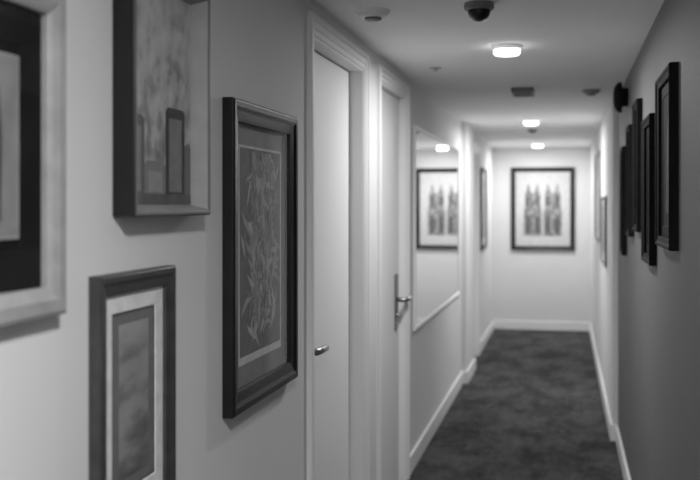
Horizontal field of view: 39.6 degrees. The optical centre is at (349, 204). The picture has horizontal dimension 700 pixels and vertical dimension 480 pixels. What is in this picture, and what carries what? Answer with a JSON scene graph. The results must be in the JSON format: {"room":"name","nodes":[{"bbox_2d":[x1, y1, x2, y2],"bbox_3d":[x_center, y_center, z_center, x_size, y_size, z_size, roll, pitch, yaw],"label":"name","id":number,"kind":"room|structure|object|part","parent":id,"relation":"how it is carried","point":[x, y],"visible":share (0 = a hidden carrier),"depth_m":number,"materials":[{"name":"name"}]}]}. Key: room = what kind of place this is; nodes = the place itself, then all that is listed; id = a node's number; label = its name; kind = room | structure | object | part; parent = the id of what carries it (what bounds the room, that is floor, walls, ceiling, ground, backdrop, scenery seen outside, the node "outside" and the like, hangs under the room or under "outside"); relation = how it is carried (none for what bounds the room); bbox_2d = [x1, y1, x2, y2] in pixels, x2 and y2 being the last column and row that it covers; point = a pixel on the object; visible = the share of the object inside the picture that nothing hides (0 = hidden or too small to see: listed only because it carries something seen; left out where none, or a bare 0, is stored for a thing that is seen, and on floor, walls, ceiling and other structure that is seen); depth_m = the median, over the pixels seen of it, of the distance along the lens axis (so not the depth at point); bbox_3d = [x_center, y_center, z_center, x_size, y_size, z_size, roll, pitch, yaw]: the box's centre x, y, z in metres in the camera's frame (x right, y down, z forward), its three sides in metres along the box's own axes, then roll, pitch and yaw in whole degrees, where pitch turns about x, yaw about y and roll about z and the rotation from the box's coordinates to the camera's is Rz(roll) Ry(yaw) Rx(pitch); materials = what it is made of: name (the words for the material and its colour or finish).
{"room":"hotel corridor","nodes":[
{"label":"hotel corridor","id":0,"kind":"room"},
{"bbox_2d":[0,0,492,479],"bbox_3d":[0.245,0.440,5.681,0.205,2.400,14.800,0,0,12],"label":"wall","id":1,"kind":"structure","parent":0,"point":[259,47],"depth_m":2.65,"materials":[{"name":"paint"}]},
{"bbox_2d":[0,0,65,326],"bbox_3d":[-0.586,-0.098,1.574,0.034,0.595,0.460,0,0,12],"label":"picture frame","id":2,"kind":"object","parent":1,"relation":"attached to","point":[32,32],"visible":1,"depth_m":1.71,"materials":[{"name":"white wood"}]},
{"bbox_2d":[0,41,18,251],"bbox_3d":[-0.596,-0.098,1.576,0.001,0.355,0.220,0,0,12],"label":"print","id":3,"kind":"object","parent":2,"relation":"attached to","point":[9,50],"depth_m":1.65,"materials":[{"name":"grey paper"}]},
{"bbox_2d":[89,265,175,479],"bbox_3d":[-0.467,0.421,2.129,0.026,0.557,0.390,0,0,12],"label":"picture frame","id":4,"kind":"object","parent":1,"relation":"attached to","point":[132,313],"visible":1,"depth_m":2.12,"materials":[{"name":"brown wood"}]},
{"bbox_2d":[112,305,154,479],"bbox_3d":[-0.473,0.421,2.131,0.001,0.387,0.220,0,0,12],"label":"print","id":5,"kind":"object","parent":4,"relation":"attached to","point":[133,326],"depth_m":2.13,"materials":[{"name":"grey paper"}]},
{"bbox_2d":[112,0,210,216],"bbox_3d":[-0.426,-0.253,2.256,0.052,0.555,0.445,0,0,12],"label":"picture frame","id":6,"kind":"object","parent":1,"relation":"attached to","point":[161,49],"visible":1,"depth_m":2.27,"materials":[{"name":"black paint"}]},
{"bbox_2d":[137,0,190,204],"bbox_3d":[-0.445,-0.253,2.260,0.001,0.503,0.393,0,0,12],"label":"print","id":7,"kind":"object","parent":6,"relation":"attached to","point":[163,26],"depth_m":2.29,"materials":[{"name":"grey paper"}]},
{"bbox_2d":[222,97,297,418],"bbox_3d":[-0.266,0.146,3.018,0.036,0.893,0.661,0,0,12],"label":"picture frame","id":8,"kind":"object","parent":1,"relation":"attached to","point":[260,144],"visible":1,"depth_m":2.97,"materials":[{"name":"black paint"}]},
{"bbox_2d":[238,123,284,388],"bbox_3d":[-0.276,0.146,3.020,0.003,0.769,0.537,0,0,12],"label":"print","id":9,"kind":"object","parent":8,"relation":"attached to","point":[261,146],"depth_m":3.01,"materials":[{"name":"grey paper"}]},
{"bbox_2d":[314,52,348,479],"bbox_3d":[-0.084,0.505,4.123,0.122,2.254,0.900,0,0,12],"label":"door","id":10,"kind":"structure","parent":1,"relation":"in","point":[331,82],"depth_m":4.20,"materials":[{"name":"paint"}]},
{"bbox_3d":[-0.135,0.566,3.794,0.078,0.030,0.150,0,0,12],"label":"handle","id":11,"kind":"part","parent":10,"relation":"part of","materials":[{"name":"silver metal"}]},
{"bbox_2d":[307,11,369,479],"bbox_3d":[-0.109,0.463,4.129,0.180,2.353,1.084,0,0,12],"label":"trim","id":12,"kind":"structure","parent":1,"relation":"attached to","point":[323,39],"depth_m":4.56,"materials":[{"name":"paint"}]},
{"bbox_2d":[377,64,409,479],"bbox_3d":[0.170,0.463,5.391,0.180,2.353,0.948,0,0,12],"label":"trim","id":13,"kind":"structure","parent":1,"relation":"attached to","point":[387,81],"depth_m":5.76,"materials":[{"name":"paint"}]},
{"bbox_2d":[382,90,411,479],"bbox_3d":[0.227,0.505,5.390,0.122,2.254,0.788,0,0,12],"label":"door","id":14,"kind":"structure","parent":1,"relation":"in","point":[391,299],"depth_m":5.48,"materials":[{"name":"paint"}]},
{"bbox_3d":[0.270,0.560,5.645,0.009,0.320,0.090,0,0,12],"label":"handle plate","id":15,"kind":"part","parent":14,"relation":"part of","materials":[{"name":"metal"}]},
{"bbox_3d":[0.317,0.551,5.697,0.078,0.030,0.150,0,0,12],"label":"handle","id":16,"kind":"part","parent":14,"relation":"part of","materials":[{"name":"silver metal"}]},
{"bbox_2d":[413,125,459,330],"bbox_3d":[0.688,0.145,7.373,0.017,1.290,2.625,0,0,12],"label":"wall mirror","id":17,"kind":"object","parent":1,"relation":"attached to","point":[436,162],"visible":1,"depth_m":6.97,"materials":[{"name":"mirror"}]},
{"bbox_2d":[410,320,494,474],"bbox_3d":[0.332,1.583,5.662,0.063,0.115,14.800,0,0,12],"label":"baseboard","id":18,"kind":"structure","parent":1,"relation":"attached to","point":[464,377],"depth_m":7.47,"materials":[{"name":"paint"}]},
{"bbox_2d":[474,144,479,355],"bbox_3d":[1.236,0.502,10.209,0.180,2.273,0.918,0,0,12],"label":"trim","id":19,"kind":"structure","parent":1,"relation":"attached to","point":[476,148],"depth_m":10.56,"materials":[{"name":"paint"}]},
{"bbox_2d":[480,168,486,250],"bbox_3d":[1.544,0.045,11.216,0.030,0.930,0.670,0,0,12],"label":"picture frame","id":20,"kind":"object","parent":1,"relation":"attached to","point":[483,172],"visible":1,"depth_m":11.16,"materials":[{"name":"black paint"}]},
{"bbox_3d":[1.544,0.045,11.216,0.001,0.830,0.570,0,0,12],"label":"glass","id":21,"kind":"part","parent":20,"relation":"part of","materials":[{"name":"glass"}]},
{"bbox_2d":[309,0,663,147],"bbox_3d":[0.931,-0.810,5.529,1.610,0.100,15.120,0,0,12],"label":"ceiling","id":22,"kind":"structure","parent":0,"point":[570,47],"depth_m":4.91,"materials":[{"name":"paint"}]},
{"bbox_2d":[356,8,389,21],"bbox_3d":[0.091,-0.741,3.810,0.132,0.039,0.132,0,0,12],"label":"smoke detector","id":23,"kind":"object","parent":22,"relation":"attached to","point":[369,14],"visible":1,"depth_m":3.77,"materials":[{"name":"white plastic"}]},
{"bbox_2d":[430,67,441,70],"bbox_3d":[0.474,-0.752,5.385,0.070,0.016,0.070,0,0,12],"label":"sprinkler","id":24,"kind":"object","parent":22,"relation":"attached to","point":[434,68],"visible":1,"depth_m":5.37,"materials":[{"name":"silver metal"}]},
{"bbox_2d":[464,0,493,21],"bbox_3d":[0.486,-0.726,3.661,0.114,0.069,0.114,0,0,12],"label":"dome camera","id":25,"kind":"object","parent":22,"relation":"attached to","point":[478,10],"visible":1,"depth_m":3.63,"materials":[{"name":"grey plastic"}]},
{"bbox_2d":[491,44,522,56],"bbox_3d":[0.750,-0.737,4.648,0.148,0.047,0.148,0,0,12],"label":"ceiling lamp","id":26,"kind":"object","parent":22,"relation":"attached to","point":[504,50],"visible":1,"depth_m":4.60,"materials":[{"name":"white glass"}]},
{"bbox_2d":[511,87,534,96],"bbox_3d":[1.144,-0.745,6.425,0.140,0.030,0.300,0,0,12],"label":"ceiling vent","id":27,"kind":"object","parent":22,"relation":"in","point":[517,91],"visible":1,"depth_m":6.32,"materials":[{"name":"grey plastic"}]},
{"bbox_2d":[523,119,538,124],"bbox_3d":[1.618,-0.737,8.686,0.148,0.047,0.148,0,0,12],"label":"ceiling lamp","id":28,"kind":"object","parent":22,"relation":"attached to","point":[527,121],"visible":1,"depth_m":8.63,"materials":[{"name":"white glass"}]},
{"bbox_2d":[527,129,536,132],"bbox_3d":[1.836,-0.741,9.784,0.100,0.039,0.100,0,0,12],"label":"smoke detector","id":29,"kind":"object","parent":22,"relation":"attached to","point":[528,130],"visible":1,"depth_m":9.75,"materials":[{"name":"grey plastic"}]},
{"bbox_2d":[532,143,543,146],"bbox_3d":[2.323,-0.737,12.032,0.148,0.047,0.148,0,0,12],"label":"ceiling lamp","id":30,"kind":"object","parent":22,"relation":"attached to","point":[533,144],"visible":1,"depth_m":11.98,"materials":[{"name":"white glass"}]},
{"bbox_2d":[582,89,599,95],"bbox_3d":[1.591,-0.741,6.418,0.120,0.039,0.120,0,0,12],"label":"smoke detector","id":31,"kind":"object","parent":22,"relation":"attached to","point":[589,92],"visible":1,"depth_m":6.38,"materials":[{"name":"grey plastic"}]},
{"bbox_2d":[408,329,623,479],"bbox_3d":[0.931,1.690,5.529,1.610,0.100,15.120,0,0,12],"label":"floor","id":32,"kind":"structure","parent":0,"point":[531,407],"depth_m":7.43,"materials":[{"name":"carpet"}]},
{"bbox_2d":[493,146,590,328],"bbox_3d":[2.546,0.440,12.833,1.610,2.400,0.160,0,0,12],"label":"wall","id":33,"kind":"structure","parent":0,"point":[528,285],"depth_m":12.76,"materials":[{"name":"paint"}]},
{"bbox_2d":[494,320,588,330],"bbox_3d":[2.510,1.583,12.750,1.219,0.115,0.018,0,0,12],"label":"baseboard","id":34,"kind":"structure","parent":33,"relation":"attached to","point":[498,324],"depth_m":12.74,"materials":[{"name":"paint"}]},
{"bbox_2d":[511,167,574,250],"bbox_3d":[2.524,0.050,12.737,0.822,1.090,0.035,0,0,12],"label":"picture frame","id":35,"kind":"object","parent":33,"relation":"attached to","point":[542,198],"visible":1,"depth_m":12.74,"materials":[{"name":"black paint"}]},
{"bbox_2d":[523,179,562,238],"bbox_3d":[2.526,0.050,12.747,0.512,0.780,0.001,0,0,12],"label":"print","id":36,"kind":"object","parent":35,"relation":"attached to","point":[542,198],"depth_m":12.75,"materials":[{"name":"grey paper"}]},
{"bbox_2d":[591,0,699,479],"bbox_3d":[1.622,0.440,5.377,0.195,2.400,14.800,0,0,12],"label":"wall","id":37,"kind":"structure","parent":0,"point":[659,305],"depth_m":3.92,"materials":[{"name":"paint"}]},
{"bbox_2d":[595,150,600,242],"bbox_3d":[2.444,-0.080,9.599,0.020,0.860,1.200,0,0,12],"label":"picture frame","id":38,"kind":"object","parent":37,"relation":"attached to","point":[598,155],"visible":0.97,"depth_m":9.62,"materials":[{"name":"grey plastic"}]},
{"bbox_3d":[2.444,-0.080,9.599,0.001,0.800,1.140,0,0,12],"label":"glass","id":39,"kind":"part","parent":38,"relation":"part of","materials":[{"name":"glass"}]},
{"bbox_2d":[600,196,606,266],"bbox_3d":[2.120,0.210,8.134,0.020,0.560,1.000,0,0,12],"label":"picture frame","id":40,"kind":"object","parent":37,"relation":"attached to","point":[603,200],"visible":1,"depth_m":8.12,"materials":[{"name":"grey plastic"}]},
{"bbox_3d":[2.120,0.210,8.134,0.001,0.500,0.940,0,0,12],"label":"glass","id":41,"kind":"part","parent":40,"relation":"part of","materials":[{"name":"glass"}]},
{"bbox_2d":[589,323,630,479],"bbox_3d":[1.535,1.583,5.396,0.053,0.115,14.800,0,0,12],"label":"baseboard","id":42,"kind":"structure","parent":37,"relation":"attached to","point":[614,433],"depth_m":6.87,"materials":[{"name":"paint"}]},
{"bbox_2d":[613,82,627,112],"bbox_3d":[1.583,-0.630,5.692,0.084,0.180,0.180,0,0,12],"label":"bell","id":43,"kind":"object","parent":37,"relation":"attached to","point":[620,94],"visible":1,"depth_m":5.64,"materials":[{"name":"black metal"}]},
{"bbox_2d":[620,146,626,255],"bbox_3d":[1.651,-0.025,5.872,0.030,0.650,0.220,0,0,12],"label":"picture frame","id":44,"kind":"object","parent":37,"relation":"attached to","point":[623,238],"visible":0.98,"depth_m":5.77,"materials":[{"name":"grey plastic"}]},
{"bbox_2d":[626,124,633,236],"bbox_3d":[1.521,-0.130,5.286,0.030,0.600,0.260,0,0,12],"label":"picture frame","id":45,"kind":"object","parent":37,"relation":"attached to","point":[629,232],"visible":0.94,"depth_m":5.16,"materials":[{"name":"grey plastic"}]},
{"bbox_2d":[632,98,642,231],"bbox_3d":[1.403,-0.188,4.749,0.030,0.636,0.300,0,0,12],"label":"picture frame","id":46,"kind":"object","parent":37,"relation":"attached to","point":[637,106],"visible":0.98,"depth_m":4.61,"materials":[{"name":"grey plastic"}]},
{"bbox_2d":[641,113,656,265],"bbox_3d":[1.260,-0.062,4.105,0.030,0.615,0.420,0,0,12],"label":"picture frame","id":47,"kind":"object","parent":37,"relation":"attached to","point":[648,246],"visible":0.99,"depth_m":4.17,"materials":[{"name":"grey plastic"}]},
{"bbox_2d":[648,137,648,243],"bbox_3d":[1.268,-0.062,4.103,0.001,0.465,0.270,0,0,12],"label":"print","id":48,"kind":"object","parent":47,"relation":"attached to","point":[648,137],"depth_m":4.20,"materials":[{"name":"grey paper"}]},
{"bbox_2d":[655,62,677,250],"bbox_3d":[1.105,-0.158,3.402,0.030,0.615,0.500,0,0,12],"label":"picture frame","id":49,"kind":"object","parent":37,"relation":"attached to","point":[666,84],"visible":1,"depth_m":3.42,"materials":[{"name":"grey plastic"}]},
{"bbox_2d":[663,93,668,225],"bbox_3d":[1.113,-0.158,3.400,0.001,0.465,0.350,0,0,12],"label":"print","id":50,"kind":"object","parent":49,"relation":"attached to","point":[665,95],"depth_m":3.46,"materials":[{"name":"grey paper"}]}
]}

